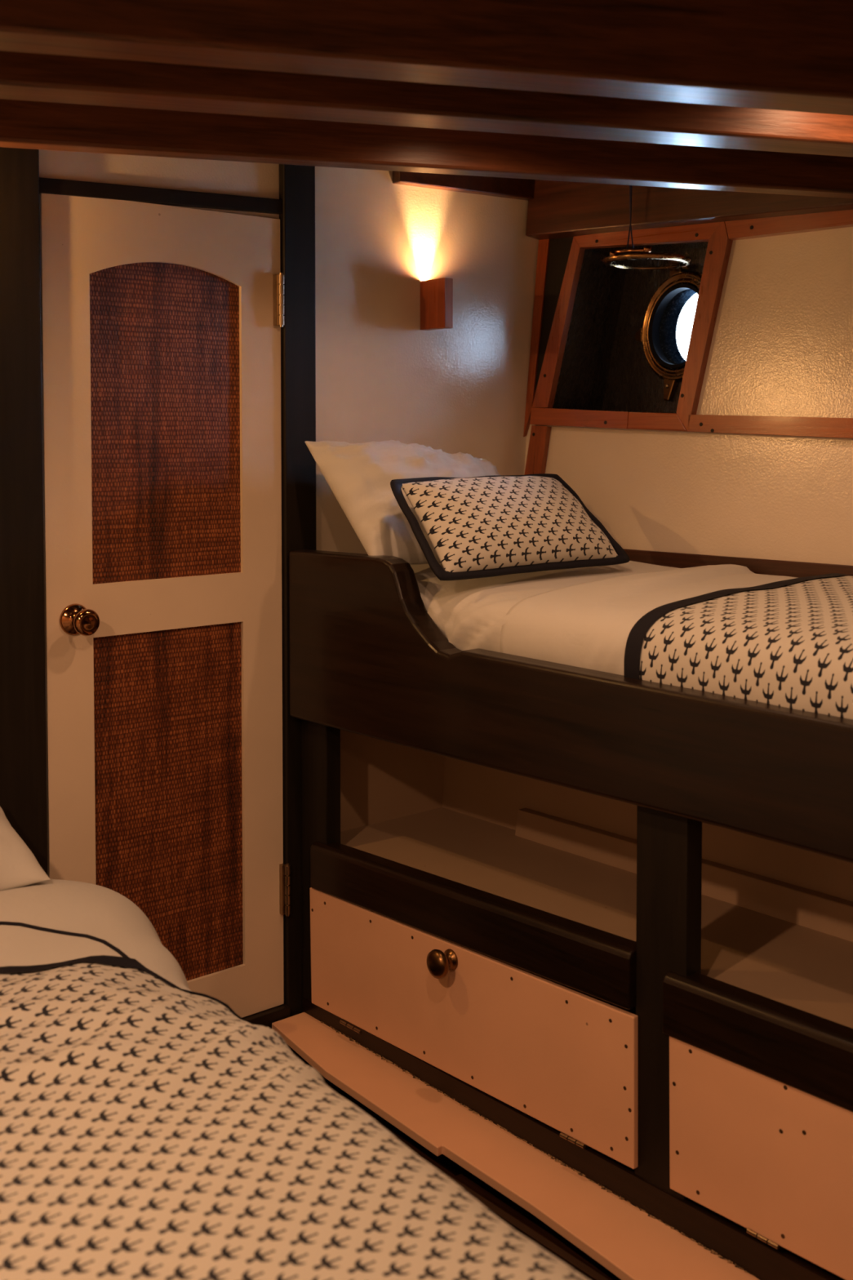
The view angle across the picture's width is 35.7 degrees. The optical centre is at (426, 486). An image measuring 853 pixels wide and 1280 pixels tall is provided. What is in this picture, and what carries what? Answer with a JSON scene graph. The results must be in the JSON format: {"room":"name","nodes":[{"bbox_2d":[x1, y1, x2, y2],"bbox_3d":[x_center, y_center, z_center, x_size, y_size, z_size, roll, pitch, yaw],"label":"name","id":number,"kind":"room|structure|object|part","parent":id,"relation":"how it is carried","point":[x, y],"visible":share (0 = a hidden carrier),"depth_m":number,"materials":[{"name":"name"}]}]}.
{"room":"ship cabin","nodes":[
{"label":"ship cabin","id":0,"kind":"room"},
{"bbox_2d":[39,149,538,956],"bbox_3d":[-0.861,0.269,2.548,3.700,2.050,0.090,-2,3,-40],"label":"wall","id":1,"kind":"structure","parent":0,"point":[380,376],"depth_m":3.13,"materials":[{"name":"beige paint"}]},
{"bbox_2d":[0,146,47,875],"bbox_3d":[-0.816,0.270,2.513,0.183,2.050,0.022,-2,3,-40],"label":"trim","id":2,"kind":"structure","parent":1,"relation":"attached to","point":[23,754],"depth_m":2.52,"materials":[{"name":"brown wood"}]},
{"bbox_2d":[39,177,281,214],"bbox_3d":[-0.534,-0.595,2.718,0.560,0.050,0.015,-2,3,-40],"label":"trim","id":3,"kind":"structure","parent":1,"relation":"attached to","point":[46,185],"depth_m":2.70,"materials":[{"name":"brown wood"}]},
{"bbox_2d":[39,193,290,1017],"bbox_3d":[-0.516,0.296,2.742,0.555,1.745,0.098,-2,3,-40],"label":"door","id":4,"kind":"structure","parent":1,"relation":"in","point":[161,325],"depth_m":2.75,"materials":[{"name":"beige wood"}]},
{"bbox_3d":[-0.674,0.264,2.587,0.062,0.062,0.066,-2,3,-40],"label":"knob","id":5,"kind":"part","parent":4,"relation":"part of","materials":[{"name":"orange metal"}]},
{"bbox_3d":[-0.539,-0.135,2.744,0.366,0.672,0.007,-2,3,-40],"label":"woven panel","id":6,"kind":"part","parent":4,"relation":"part of","materials":[{"name":"brown wicker"}]},
{"bbox_3d":[-0.539,0.675,2.777,0.366,0.776,0.007,-2,3,-40],"label":"woven panel","id":7,"kind":"part","parent":4,"relation":"part of","materials":[{"name":"brown wicker"}]},
{"bbox_2d":[242,1004,290,1048],"bbox_3d":[-0.529,1.227,2.789,0.562,0.115,0.030,-2,3,-40],"label":"trim","id":8,"kind":"structure","parent":1,"relation":"attached to","point":[265,1018],"depth_m":2.92,"materials":[{"name":"brown wood"}]},
{"bbox_2d":[279,164,315,1053],"bbox_3d":[-0.285,0.251,2.958,0.084,2.050,0.022,-2,3,-40],"label":"trim","id":9,"kind":"structure","parent":1,"relation":"attached to","point":[296,182],"depth_m":2.93,"materials":[{"name":"brown wood"}]},
{"bbox_2d":[420,277,453,330],"bbox_3d":[0.023,-0.432,3.142,0.024,0.116,0.091,-2,3,-40],"label":"wall sconce","id":10,"kind":"object","parent":1,"relation":"attached to","point":[436,295],"visible":1,"depth_m":3.12,"materials":[{"name":"brown wood"}]},
{"bbox_2d":[392,170,535,200],"bbox_3d":[0.128,-0.752,3.257,0.520,0.071,0.030,-2,3,-40],"label":"trim","id":11,"kind":"structure","parent":1,"relation":"attached to","point":[508,188],"depth_m":3.23,"materials":[{"name":"brown wood"}]},
{"bbox_2d":[523,239,550,437],"bbox_3d":[0.286,-0.391,3.400,0.065,0.530,0.041,-2,3,-40],"label":"trim","id":12,"kind":"structure","parent":1,"relation":"attached to","point":[544,245],"depth_m":3.40,"materials":[{"name":"orange wood"}]},
{"bbox_2d":[293,1052,621,1279],"bbox_3d":[0.389,1.372,1.299,4.150,0.050,3.900,-2,3,-40],"label":"floor","id":13,"kind":"structure","parent":0,"point":[442,1162],"depth_m":2.44,"materials":[{"name":"brown wood"}]},
{"bbox_2d":[271,1012,760,1279],"bbox_3d":[0.484,1.271,1.940,0.174,0.098,2.566,-2,3,-40],"label":"step","id":14,"kind":"structure","parent":13,"relation":"on","point":[628,1241],"depth_m":2.33,"materials":[{"name":"beige paint"}]},
{"bbox_2d":[288,549,852,1279],"bbox_3d":[0.824,0.736,2.224,0.861,1.144,2.599,-2,3,-40],"label":"bunk bed","id":15,"kind":"object","parent":13,"relation":"on","point":[682,857],"visible":0.95,"depth_m":2.36,"materials":[{"name":"brown wood"}]},
{"bbox_3d":[-0.234,0.852,2.947,0.040,0.850,0.095,-2,3,-40],"label":"post","id":16,"kind":"part","parent":15,"relation":"part of","materials":[{"name":"brown wood"}]},
{"bbox_3d":[-0.115,0.561,3.119,0.420,0.482,0.011,-2,3,-40],"label":"panel","id":17,"kind":"part","parent":15,"relation":"part of","materials":[{"name":"beige paint"}]},
{"bbox_3d":[0.029,0.917,2.546,0.048,0.055,0.055,-2,3,-40],"label":"knob","id":18,"kind":"part","parent":15,"relation":"part of","materials":[{"name":"brown metal"}]},
{"bbox_3d":[0.058,0.829,2.575,0.048,0.139,0.926,-2,3,-40],"label":"shelf rail","id":19,"kind":"part","parent":15,"relation":"part of","materials":[{"name":"brown wood"}]},
{"bbox_3d":[0.049,1.015,2.574,0.012,0.290,0.943,-2,3,-40],"label":"hatch door","id":20,"kind":"part","parent":15,"relation":"part of","materials":[{"name":"beige paint"}]},
{"bbox_2d":[410,560,679,652],"bbox_3d":[0.920,0.279,2.287,0.980,0.149,2.572,-2,3,-40],"label":"mattress","id":21,"kind":"object","parent":15,"relation":"on","point":[471,613],"visible":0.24,"depth_m":2.63,"materials":[{"name":"white fabric"}]},
{"bbox_2d":[304,440,501,564],"bbox_3d":[0.023,0.030,2.964,0.560,0.270,0.264,-2,3,-40],"label":"pillow","id":22,"kind":"object","parent":21,"relation":"on","point":[359,476],"visible":0.52,"depth_m":2.81,"materials":[{"name":"white fabric"}]},
{"bbox_2d":[390,473,630,580],"bbox_3d":[0.171,0.077,2.803,0.552,0.195,0.244,-2,3,-40],"label":"pillow","id":23,"kind":"object","parent":21,"relation":"on","point":[482,526],"visible":1,"depth_m":2.70,"materials":[{"name":"fabric"}]},
{"bbox_2d":[500,564,797,675],"bbox_3d":[1.093,0.281,2.050,0.935,0.150,1.960,-2,3,-40],"label":"sheet","id":24,"kind":"object","parent":21,"relation":"on","point":[588,625],"visible":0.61,"depth_m":2.43,"materials":[{"name":"white fabric"}]},
{"bbox_2d":[623,573,852,719],"bbox_3d":[1.178,0.283,1.941,0.946,0.147,1.663,-2,3,-40],"label":"throw","id":25,"kind":"object","parent":24,"relation":"on","point":[788,643],"visible":0.93,"depth_m":2.11,"materials":[{"name":"fabric"}]},
{"bbox_3d":[0.562,1.227,2.011,0.042,0.180,2.576,-2,3,-40],"label":"rail","id":26,"kind":"part","parent":15,"relation":"part of","materials":[{"name":"brown wood"}]},
{"bbox_2d":[340,807,852,1028],"bbox_3d":[0.728,0.824,2.140,0.440,0.058,2.588,-2,3,-40],"label":"shelf","id":27,"kind":"object","parent":15,"relation":"attached to","point":[795,957],"depth_m":2.58,"materials":[{"name":"beige paint"}]},
{"bbox_3d":[0.889,0.597,2.266,0.050,0.482,2.588,-2,3,-40],"label":"panel","id":28,"kind":"part","parent":15,"relation":"part of","materials":[{"name":"beige paint"}]},
{"bbox_3d":[0.400,0.884,2.192,0.040,0.850,0.107,-2,3,-40],"label":"post","id":29,"kind":"part","parent":15,"relation":"part of","materials":[{"name":"brown wood"}]},
{"bbox_3d":[0.717,0.844,1.790,0.048,0.125,0.984,-2,3,-40],"label":"shelf rail","id":30,"kind":"part","parent":15,"relation":"part of","materials":[{"name":"brown wood"}]},
{"bbox_3d":[0.708,1.012,1.788,0.012,0.296,0.963,-2,3,-40],"label":"hatch door","id":31,"kind":"part","parent":15,"relation":"part of","materials":[{"name":"beige paint"}]},
{"bbox_3d":[-0.366,1.059,0.665,1.864,0.628,3.320,-2,3,-40],"label":"bed","id":32,"kind":"object","parent":13,"relation":"on","visible":0},
{"bbox_2d":[0,877,191,995],"bbox_3d":[-1.064,0.821,1.558,1.854,0.330,0.801,-2,3,-40],"label":"sheet","id":33,"kind":"object","parent":32,"relation":"on","point":[51,921],"visible":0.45,"depth_m":2.05,"materials":[{"name":"white fabric"}]},
{"bbox_2d":[0,806,49,890],"bbox_3d":[-0.922,0.588,2.125,0.565,0.169,0.300,-2,3,-40],"label":"pillow","id":34,"kind":"object","parent":33,"relation":"on","point":[19,867],"visible":1,"depth_m":2.17,"materials":[{"name":"white fabric"}]},
{"bbox_2d":[0,955,589,1279],"bbox_3d":[-0.228,0.874,0.443,1.868,0.318,2.809,-2,3,-40],"label":"quilt","id":35,"kind":"object","parent":32,"relation":"on","point":[148,1132],"visible":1,"depth_m":1.38,"materials":[{"name":"fabric"}]},
{"bbox_2d":[524,226,852,565],"bbox_3d":[1.591,-0.231,2.190,3.658,1.061,0.112,2,3,43],"label":"wall","id":36,"kind":"structure","parent":0,"point":[782,342],"depth_m":2.97,"materials":[{"name":"beige paint"}]},
{"bbox_2d":[524,425,551,475],"bbox_3d":[0.278,-0.035,3.374,0.071,0.241,0.039,2,3,43],"label":"trim","id":37,"kind":"structure","parent":36,"relation":"attached to","point":[540,437],"depth_m":3.36,"materials":[{"name":"orange wood"}]},
{"bbox_2d":[534,237,573,394],"bbox_3d":[0.334,-0.434,3.373,0.111,0.474,0.046,2,3,32],"label":"trim","id":38,"kind":"structure","parent":36,"relation":"attached to","point":[559,250],"depth_m":3.38,"materials":[{"name":"brown wood"}]},
{"bbox_2d":[532,236,585,408],"bbox_3d":[0.332,-0.413,3.345,0.135,0.431,0.038,1,3,22],"label":"trim","id":39,"kind":"structure","parent":36,"relation":"attached to","point":[544,396],"depth_m":3.34,"materials":[{"name":"orange wood"}]},
{"bbox_2d":[529,407,629,429],"bbox_3d":[0.382,-0.169,3.286,0.298,0.056,0.026,2,3,43],"label":"trim","id":40,"kind":"structure","parent":36,"relation":"attached to","point":[539,416],"depth_m":3.27,"materials":[{"name":"orange wood"}]},
{"bbox_2d":[552,241,708,413],"bbox_3d":[0.510,-0.391,3.349,0.469,0.606,0.657,-2,3,-40],"label":"window","id":41,"kind":"structure","parent":36,"relation":"in","point":[622,353],"depth_m":3.37,"materials":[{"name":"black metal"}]},
{"bbox_3d":[0.524,-0.533,3.143,0.214,0.016,0.214,-2,3,-40],"label":"porthole lid","id":42,"kind":"part","parent":41,"relation":"part of","materials":[{"name":"gold metal"}]},
{"bbox_3d":[0.524,-0.532,3.143,0.172,0.009,0.172,-2,3,-40],"label":"pane","id":43,"kind":"part","parent":41,"relation":"part of","materials":[{"name":"clear glass"}]},
{"bbox_2d":[573,222,720,248],"bbox_3d":[0.531,-0.597,3.182,0.426,0.048,0.026,2,3,43],"label":"trim","id":44,"kind":"structure","parent":36,"relation":"attached to","point":[699,233],"depth_m":3.16,"materials":[{"name":"orange wood"}]},
{"bbox_2d":[627,412,688,431],"bbox_3d":[0.550,-0.152,3.128,0.166,0.048,0.025,2,3,43],"label":"trim","id":45,"kind":"structure","parent":36,"relation":"attached to","point":[636,420],"depth_m":3.12,"materials":[{"name":"orange wood"}]},
{"bbox_2d":[525,179,852,239],"bbox_3d":[1.501,-0.626,2.251,3.358,0.249,0.086,2,3,43],"label":"trim","id":46,"kind":"structure","parent":36,"relation":"attached to","point":[557,210],"depth_m":3.14,"materials":[{"name":"brown wood"}]},
{"bbox_2d":[676,222,733,430],"bbox_3d":[0.643,-0.369,3.062,0.125,0.488,0.043,1,2,16],"label":"trim","id":47,"kind":"structure","parent":36,"relation":"attached to","point":[719,245],"depth_m":3.05,"materials":[{"name":"orange wood"}]},
{"bbox_2d":[622,548,852,577],"bbox_3d":[1.556,0.226,2.161,3.622,0.067,0.023,2,3,43],"label":"trim","id":48,"kind":"structure","parent":36,"relation":"attached to","point":[679,560],"depth_m":2.94,"materials":[{"name":"brown wood"}]},
{"bbox_2d":[687,414,852,439],"bbox_3d":[0.931,-0.118,2.769,0.876,0.072,0.026,2,3,43],"label":"trim","id":49,"kind":"structure","parent":36,"relation":"attached to","point":[815,427],"depth_m":2.91,"materials":[{"name":"orange wood"}]},
{"bbox_2d":[724,209,852,240],"bbox_3d":[0.976,-0.579,2.766,0.789,0.054,0.026,2,3,43],"label":"trim","id":50,"kind":"structure","parent":36,"relation":"attached to","point":[741,229],"depth_m":2.92,"materials":[{"name":"orange wood"}]},
{"bbox_3d":[0.427,-0.728,1.243,4.250,0.050,3.900,-2,3,-40],"label":"ceiling","id":51,"kind":"structure","parent":0,"visible":0},
{"bbox_2d":[0,0,852,115],"bbox_3d":[-0.288,-0.636,1.700,3.894,0.169,0.102,-1,2,-16],"label":"ceiling beam","id":52,"kind":"structure","parent":51,"relation":"attached to","point":[797,55],"depth_m":1.77,"materials":[{"name":"brown wood"}]},
{"bbox_2d":[0,98,852,198],"bbox_3d":[-0.771,-0.657,2.201,3.742,0.169,0.059,-1,3,-17],"label":"ceiling beam","id":53,"kind":"structure","parent":51,"relation":"attached to","point":[24,124],"depth_m":2.40,"materials":[{"name":"brown wood"}]},
{"bbox_2d":[0,50,852,156],"bbox_3d":[-0.489,-0.645,1.909,3.837,0.169,0.099,-1,3,-16],"label":"ceiling beam","id":54,"kind":"structure","parent":51,"relation":"attached to","point":[24,76],"depth_m":2.01,"materials":[{"name":"brown wood"}]},
{"bbox_2d":[626,185,634,253],"bbox_3d":[0.478,-0.659,3.100,0.003,0.233,0.026,-2,3,-40],"label":"cord","id":55,"kind":"object","parent":51,"relation":"hanging from","point":[630,186],"visible":0.56,"depth_m":3.10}
]}

